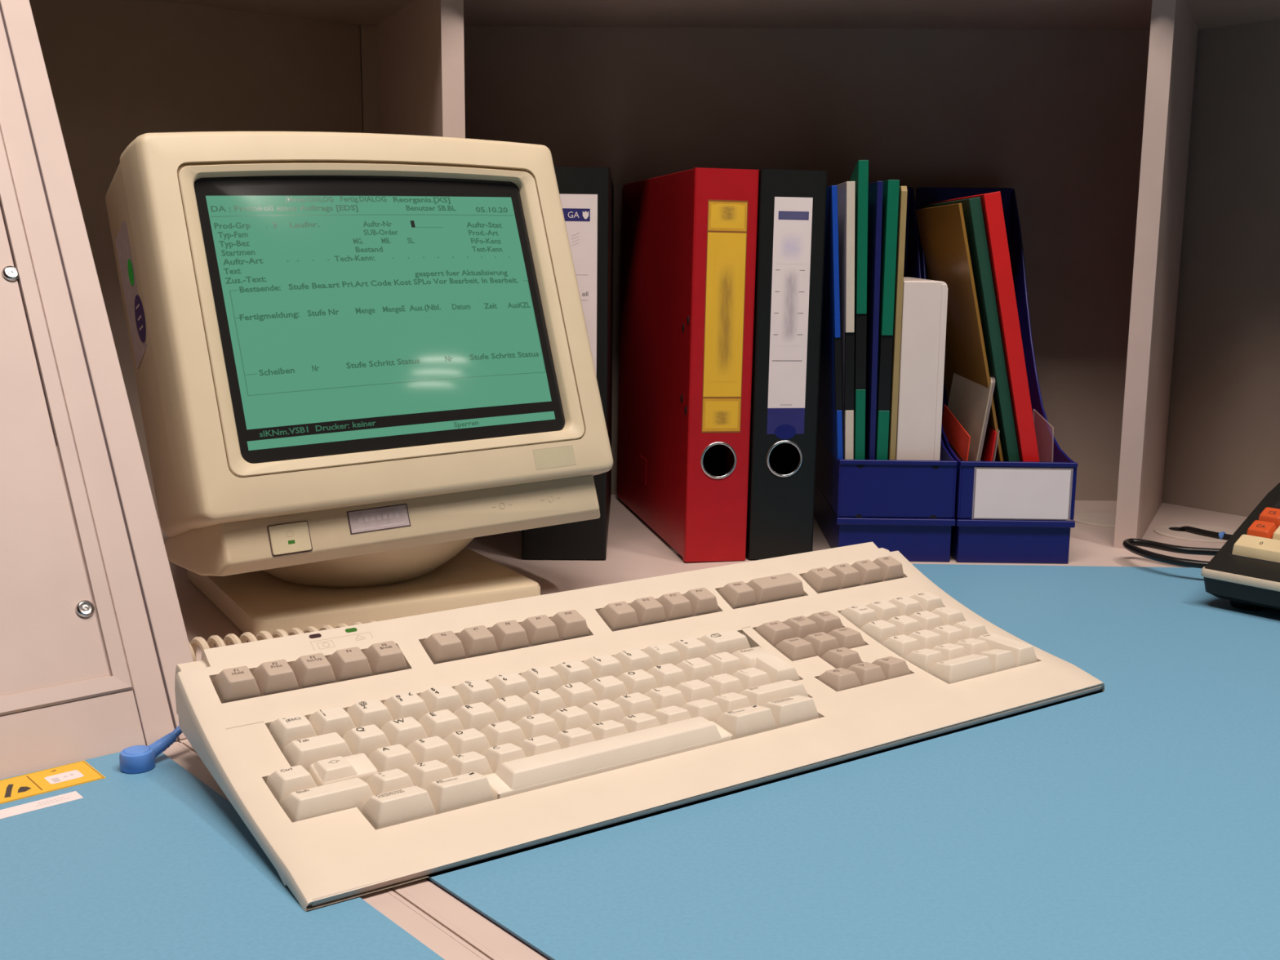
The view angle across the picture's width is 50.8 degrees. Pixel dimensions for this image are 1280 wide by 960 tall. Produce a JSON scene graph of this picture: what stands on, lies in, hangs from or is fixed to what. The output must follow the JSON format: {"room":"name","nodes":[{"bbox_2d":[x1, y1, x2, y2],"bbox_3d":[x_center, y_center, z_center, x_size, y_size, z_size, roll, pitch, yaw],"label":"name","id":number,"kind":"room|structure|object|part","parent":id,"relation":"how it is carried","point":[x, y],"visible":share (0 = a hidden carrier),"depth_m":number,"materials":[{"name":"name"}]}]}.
{"room":"office","nodes":[
{"label":"office","id":0,"kind":"room"},
{"bbox_3d":[0.234,1.052,-0.177,6.500,0.020,4.300,1,10,1],"label":"floor","id":1,"kind":"structure","parent":0,"visible":0},
{"bbox_2d":[162,741,490,959],"bbox_3d":[-0.207,0.561,0.403,0.420,0.741,0.607,-8,13,-40],"label":"trim strip","id":2,"kind":"object","parent":1,"relation":"on","point":[424,928],"visible":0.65,"depth_m":0.52,"materials":[{"name":"beige laminate"}]},
{"bbox_2d":[0,745,444,959],"bbox_3d":[-0.210,0.196,0.340,0.407,0.002,0.592,-8,13,-40],"label":"desk mat","id":3,"kind":"object","parent":2,"relation":"on","point":[156,864],"visible":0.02,"depth_m":0.53,"materials":[{"name":"blue rubber"}]},
{"bbox_2d":[0,791,83,819],"bbox_3d":[-0.280,0.148,0.605,0.055,0.001,0.010,-8,13,-40],"label":"paper label","id":4,"kind":"object","parent":3,"relation":"on","point":[40,804],"visible":1,"depth_m":0.61,"materials":[{"name":"white paper"}]},
{"bbox_2d":[0,760,105,804],"bbox_3d":[-0.287,0.143,0.633,0.062,0.001,0.029,-8,13,-41],"label":"warning label","id":5,"kind":"object","parent":3,"relation":"on","point":[40,782],"visible":1,"depth_m":0.64,"materials":[{"name":"yellow paper"}]},
{"bbox_2d":[119,725,182,773],"bbox_3d":[-0.223,0.121,0.673,0.074,0.032,0.016,-9,14,-43],"label":"plug","id":6,"kind":"object","parent":3,"relation":"on","point":[135,759],"visible":0.61,"depth_m":0.65,"materials":[{"name":"blue plastic"}]},
{"bbox_2d":[158,494,1247,959],"bbox_3d":[0.190,0.486,0.853,1.603,0.742,1.221,1,10,1],"label":"desk","id":7,"kind":"object","parent":1,"relation":"on","point":[634,550],"visible":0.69,"depth_m":1.10,"materials":[{"name":"beige laminate"}]},
{"bbox_2d":[0,4,178,779],"bbox_3d":[-0.569,-0.121,0.739,0.400,0.486,0.560,-8,13,-39],"label":"base cabinet","id":8,"kind":"object","parent":7,"relation":"on","point":[82,677],"visible":0.94,"depth_m":0.70,"materials":[{"name":"beige laminate"}]},
{"bbox_3d":[-0.496,-0.117,0.631,0.374,0.445,0.258,-8,13,-39],"label":"door","id":9,"kind":"part","parent":8,"relation":"part of","materials":[{"name":"beige laminate"}]},
{"bbox_3d":[-0.490,-0.114,0.632,0.384,0.456,0.265,-8,13,-39],"label":"door moulding","id":10,"kind":"part","parent":8,"relation":"part of","materials":[{"name":"beige laminate"}]},
{"bbox_3d":[-0.404,0.142,0.569,0.384,0.028,0.018,-8,13,-39],"label":"rail","id":11,"kind":"part","parent":8,"relation":"part of","materials":[{"name":"beige laminate"}]},
{"bbox_2d":[188,620,376,661],"bbox_3d":[-0.225,0.102,0.829,0.138,0.019,0.019,-3,11,-21],"label":"coiled cord","id":12,"kind":"object","parent":7,"relation":"on","point":[197,641],"visible":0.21,"depth_m":0.82,"materials":[{"name":"beige plastic"}]},
{"bbox_2d":[105,131,613,639],"bbox_3d":[-0.224,-0.083,0.992,0.310,0.328,0.296,-6,12,-35],"label":"monitor","id":13,"kind":"object","parent":7,"relation":"on","point":[359,360],"visible":1,"depth_m":0.89,"materials":[{"name":"plastic"}]},
{"bbox_2d":[288,539,294,544],"bbox_3d":[-0.217,0.039,0.840,0.004,0.002,0.001,-6,12,-34],"label":"lamp","id":14,"kind":"object","parent":13,"relation":"on","point":[290,541],"depth_m":0.84,"materials":[{"name":"green plastic"}]},
{"bbox_2d":[521,166,613,559],"bbox_3d":[-0.062,-0.114,1.215,0.070,0.313,0.286,1,10,0],"label":"binder","id":15,"kind":"object","parent":7,"relation":"on","point":[586,194],"visible":0.3,"depth_m":1.07,"materials":[{"name":"black cardboard"}]},
{"bbox_2d":[0,0,1279,739],"bbox_3d":[0.150,-0.161,1.009,1.524,0.482,0.730,1,10,1],"label":"hutch","id":16,"kind":"object","parent":7,"relation":"on","point":[1136,142],"visible":0.56,"depth_m":1.30,"materials":[{"name":"beige laminate"}]},
{"bbox_3d":[-0.440,-0.203,1.229,0.433,0.480,0.018,-8,13,-40],"label":"panel","id":17,"kind":"part","parent":16,"relation":"part of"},
{"bbox_3d":[0.129,-0.221,1.360,0.820,0.480,0.018,1,10,1],"label":"panel","id":18,"kind":"part","parent":16,"relation":"part of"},
{"bbox_3d":[0.695,-0.179,1.148,0.018,0.480,0.533,-7,12,-37],"label":"panel","id":19,"kind":"part","parent":16,"relation":"part of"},
{"bbox_2d":[617,167,759,562],"bbox_3d":[0.035,-0.112,1.211,0.053,0.313,0.286,-1,10,-12],"label":"binder","id":20,"kind":"object","parent":7,"relation":"on","point":[689,237],"visible":1,"depth_m":1.09,"materials":[{"name":"red cardboard"}]},
{"bbox_3d":[0.002,-0.009,1.244,0.001,0.024,0.028,-1,10,-12],"label":"corner plate","id":21,"kind":"part","parent":20,"relation":"part of","materials":[{"name":"red plastic"}]},
{"bbox_2d":[710,408,733,426],"bbox_3d":[0.066,-0.050,1.081,0.019,0.014,0.001,-1,10,-12],"label":"print","id":22,"kind":"object","parent":20,"relation":"on","point":[718,417],"depth_m":1.08},
{"bbox_2d":[711,257,738,382],"bbox_3d":[0.068,-0.127,1.068,0.019,0.098,0.001,-1,10,-12],"label":"print","id":23,"kind":"object","parent":20,"relation":"on","point":[726,268],"depth_m":1.07},
{"bbox_2d":[715,204,740,222],"bbox_3d":[0.069,-0.208,1.054,0.019,0.014,0.001,-1,10,-12],"label":"print","id":24,"kind":"object","parent":20,"relation":"on","point":[725,212],"depth_m":1.05},
{"bbox_2d":[745,168,827,559],"bbox_3d":[0.093,-0.113,1.222,0.055,0.313,0.286,-1,10,-10],"label":"binder","id":25,"kind":"object","parent":7,"relation":"on","point":[792,203],"visible":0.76,"depth_m":1.08,"materials":[{"name":"black cardboard"}]},
{"bbox_2d":[778,265,802,346],"bbox_3d":[0.120,-0.139,1.076,0.017,0.064,0.001,-1,10,-10],"label":"print","id":26,"kind":"object","parent":25,"relation":"attached to","point":[791,275],"depth_m":1.08},
{"bbox_2d":[776,229,807,264],"bbox_3d":[0.120,-0.185,1.068,0.025,0.027,0.001,-1,10,-10],"label":"print","id":27,"kind":"object","parent":25,"relation":"attached to","point":[791,244],"depth_m":1.07},
{"bbox_2d":[425,564,1279,959],"bbox_3d":[0.385,0.147,0.652,1.170,0.002,0.889,1,10,1],"label":"desk mat","id":28,"kind":"object","parent":7,"relation":"on","point":[1138,818],"visible":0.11,"depth_m":0.59,"materials":[{"name":"blue rubber"}]},
{"bbox_2d":[174,542,1104,911],"bbox_3d":[0.019,0.103,0.719,0.480,0.059,0.185,-6,12,-34],"label":"keyboard","id":29,"kind":"object","parent":28,"relation":"on","point":[362,759],"visible":1,"depth_m":0.68,"materials":[{"name":"plastic"}]},
{"bbox_2d":[309,633,321,638],"bbox_3d":[-0.166,0.080,0.690,0.006,0.003,0.003,-6,12,-34],"label":"lamp","id":30,"kind":"object","parent":29,"relation":"on","point":[317,635],"depth_m":0.69,"materials":[{"name":"black plastic"}]},
{"bbox_2d":[345,627,356,632],"bbox_3d":[-0.150,0.079,0.701,0.006,0.002,0.003,-6,12,-34],"label":"lamp","id":31,"kind":"object","parent":29,"relation":"on","point":[347,629],"depth_m":0.70,"materials":[{"name":"green plastic"}]},
{"bbox_2d":[1200,482,1279,610],"bbox_3d":[0.550,0.043,0.957,0.219,0.101,0.206,-8,13,-41],"label":"calculator","id":32,"kind":"object","parent":28,"relation":"on","point":[1245,571],"visible":1,"depth_m":0.96,"materials":[{"name":"black plastic"}]},
{"bbox_2d":[1122,537,1220,568],"bbox_3d":[0.447,0.061,1.069,0.132,0.006,0.071,6,11,31],"label":"power cable","id":33,"kind":"object","parent":32,"relation":"attached to","point":[1129,544],"visible":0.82,"depth_m":1.09,"materials":[{"name":"black rubber"}]},
{"bbox_2d":[813,186,957,561],"bbox_3d":[0.212,-0.108,1.204,0.097,0.312,0.254,1,10,1],"label":"magazine file","id":34,"kind":"object","parent":7,"relation":"on","point":[877,491],"visible":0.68,"depth_m":1.10,"materials":[{"name":"blue plastic"}]},
{"bbox_2d":[817,185,844,517],"bbox_3d":[0.162,-0.120,1.197,0.019,0.268,0.222,1,10,1],"label":"folder","id":35,"kind":"object","parent":34,"relation":"in","point":[829,424],"visible":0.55,"depth_m":1.11,"materials":[{"name":"blue plastic"}]},
{"bbox_2d":[836,181,855,517],"bbox_3d":[0.172,-0.121,1.197,0.007,0.271,0.222,-1,10,1],"label":"folder","id":36,"kind":"object","parent":34,"relation":"in","point":[846,190],"visible":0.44,"depth_m":1.09,"materials":[{"name":"white plastic"}]},
{"bbox_2d":[849,160,868,517],"bbox_3d":[0.181,-0.130,1.197,0.008,0.287,0.224,-1,10,1],"label":"folder","id":37,"kind":"object","parent":34,"relation":"in","point":[860,175],"visible":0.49,"depth_m":1.08,"materials":[{"name":"green plastic"}]},
{"bbox_2d":[864,181,883,459],"bbox_3d":[0.192,-0.122,1.199,0.006,0.272,0.224,0,10,1],"label":"document folder","id":38,"kind":"object","parent":34,"relation":"in","point":[875,188],"visible":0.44,"depth_m":1.09,"materials":[{"name":"blue plastic"}]},
{"bbox_2d":[875,179,899,459],"bbox_3d":[0.201,-0.122,1.198,0.010,0.272,0.224,1,10,1],"label":"folder","id":39,"kind":"object","parent":34,"relation":"in","point":[891,187],"visible":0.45,"depth_m":1.08,"materials":[{"name":"green plastic"}]},
{"bbox_2d":[887,186,907,518],"bbox_3d":[0.210,-0.119,1.197,0.005,0.268,0.222,1,10,1],"label":"document sleeve","id":40,"kind":"object","parent":34,"relation":"in","point":[902,210],"visible":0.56,"depth_m":1.08,"materials":[{"name":"green plastic"}]},
{"bbox_2d":[895,276,947,518],"bbox_3d":[0.230,-0.076,1.169,0.036,0.194,0.151,1,10,1],"label":"book","id":41,"kind":"object","parent":34,"relation":"in","point":[925,301],"visible":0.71,"depth_m":1.09,"materials":[{"name":"white paper"}]},
{"bbox_2d":[915,186,1077,564],"bbox_3d":[0.310,-0.106,1.201,0.096,0.312,0.254,1,10,1],"label":"magazine file","id":42,"kind":"object","parent":7,"relation":"on","point":[1006,512],"visible":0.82,"depth_m":1.10,"materials":[{"name":"blue plastic"}]},
{"bbox_2d":[942,404,970,461],"bbox_3d":[0.269,-0.018,1.161,0.007,0.082,0.110,1,10,1],"label":"card","id":43,"kind":"object","parent":42,"relation":"in","point":[958,439],"visible":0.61,"depth_m":1.15,"materials":[{"name":"red paper"}]},
{"bbox_2d":[915,203,1003,461],"bbox_3d":[0.284,-0.112,1.192,0.057,0.255,0.190,1,10,1],"label":"document sleeve","id":44,"kind":"object","parent":42,"relation":"in","point":[942,228],"visible":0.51,"depth_m":1.15,"materials":[{"name":"brown cardboard"}]},
{"bbox_2d":[919,196,1019,461],"bbox_3d":[0.294,-0.116,1.205,0.062,0.260,0.225,1,10,1],"label":"document folder","id":45,"kind":"object","parent":42,"relation":"in","point":[971,207],"visible":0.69,"depth_m":1.09,"materials":[{"name":"green cardboard"}]},
{"bbox_2d":[947,373,992,461],"bbox_3d":[0.281,-0.038,1.174,0.020,0.116,0.141,1,10,1],"label":"case","id":46,"kind":"object","parent":42,"relation":"in","point":[968,401],"visible":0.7,"depth_m":1.15,"materials":[{"name":"plastic"}]},
{"bbox_2d":[929,191,1039,462],"bbox_3d":[0.306,-0.117,1.200,0.066,0.264,0.225,1,10,1],"label":"document folder","id":47,"kind":"object","parent":42,"relation":"in","point":[991,202],"visible":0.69,"depth_m":1.09,"materials":[{"name":"red cardboard"}]},
{"bbox_2d":[977,422,996,461],"bbox_3d":[0.290,-0.019,1.167,0.011,0.082,0.125,1,10,1],"label":"document sleeve","id":48,"kind":"object","parent":42,"relation":"in","point":[988,437],"visible":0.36,"depth_m":1.13,"materials":[{"name":"red plastic"}]},
{"bbox_2d":[1178,526,1231,540],"bbox_3d":[0.529,0.051,1.189,0.013,0.008,0.120,-7,13,-39],"label":"cable","id":49,"kind":"object","parent":7,"relation":"on","point":[1222,535],"visible":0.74,"depth_m":1.21,"materials":[{"name":"black rubber"}]}
]}

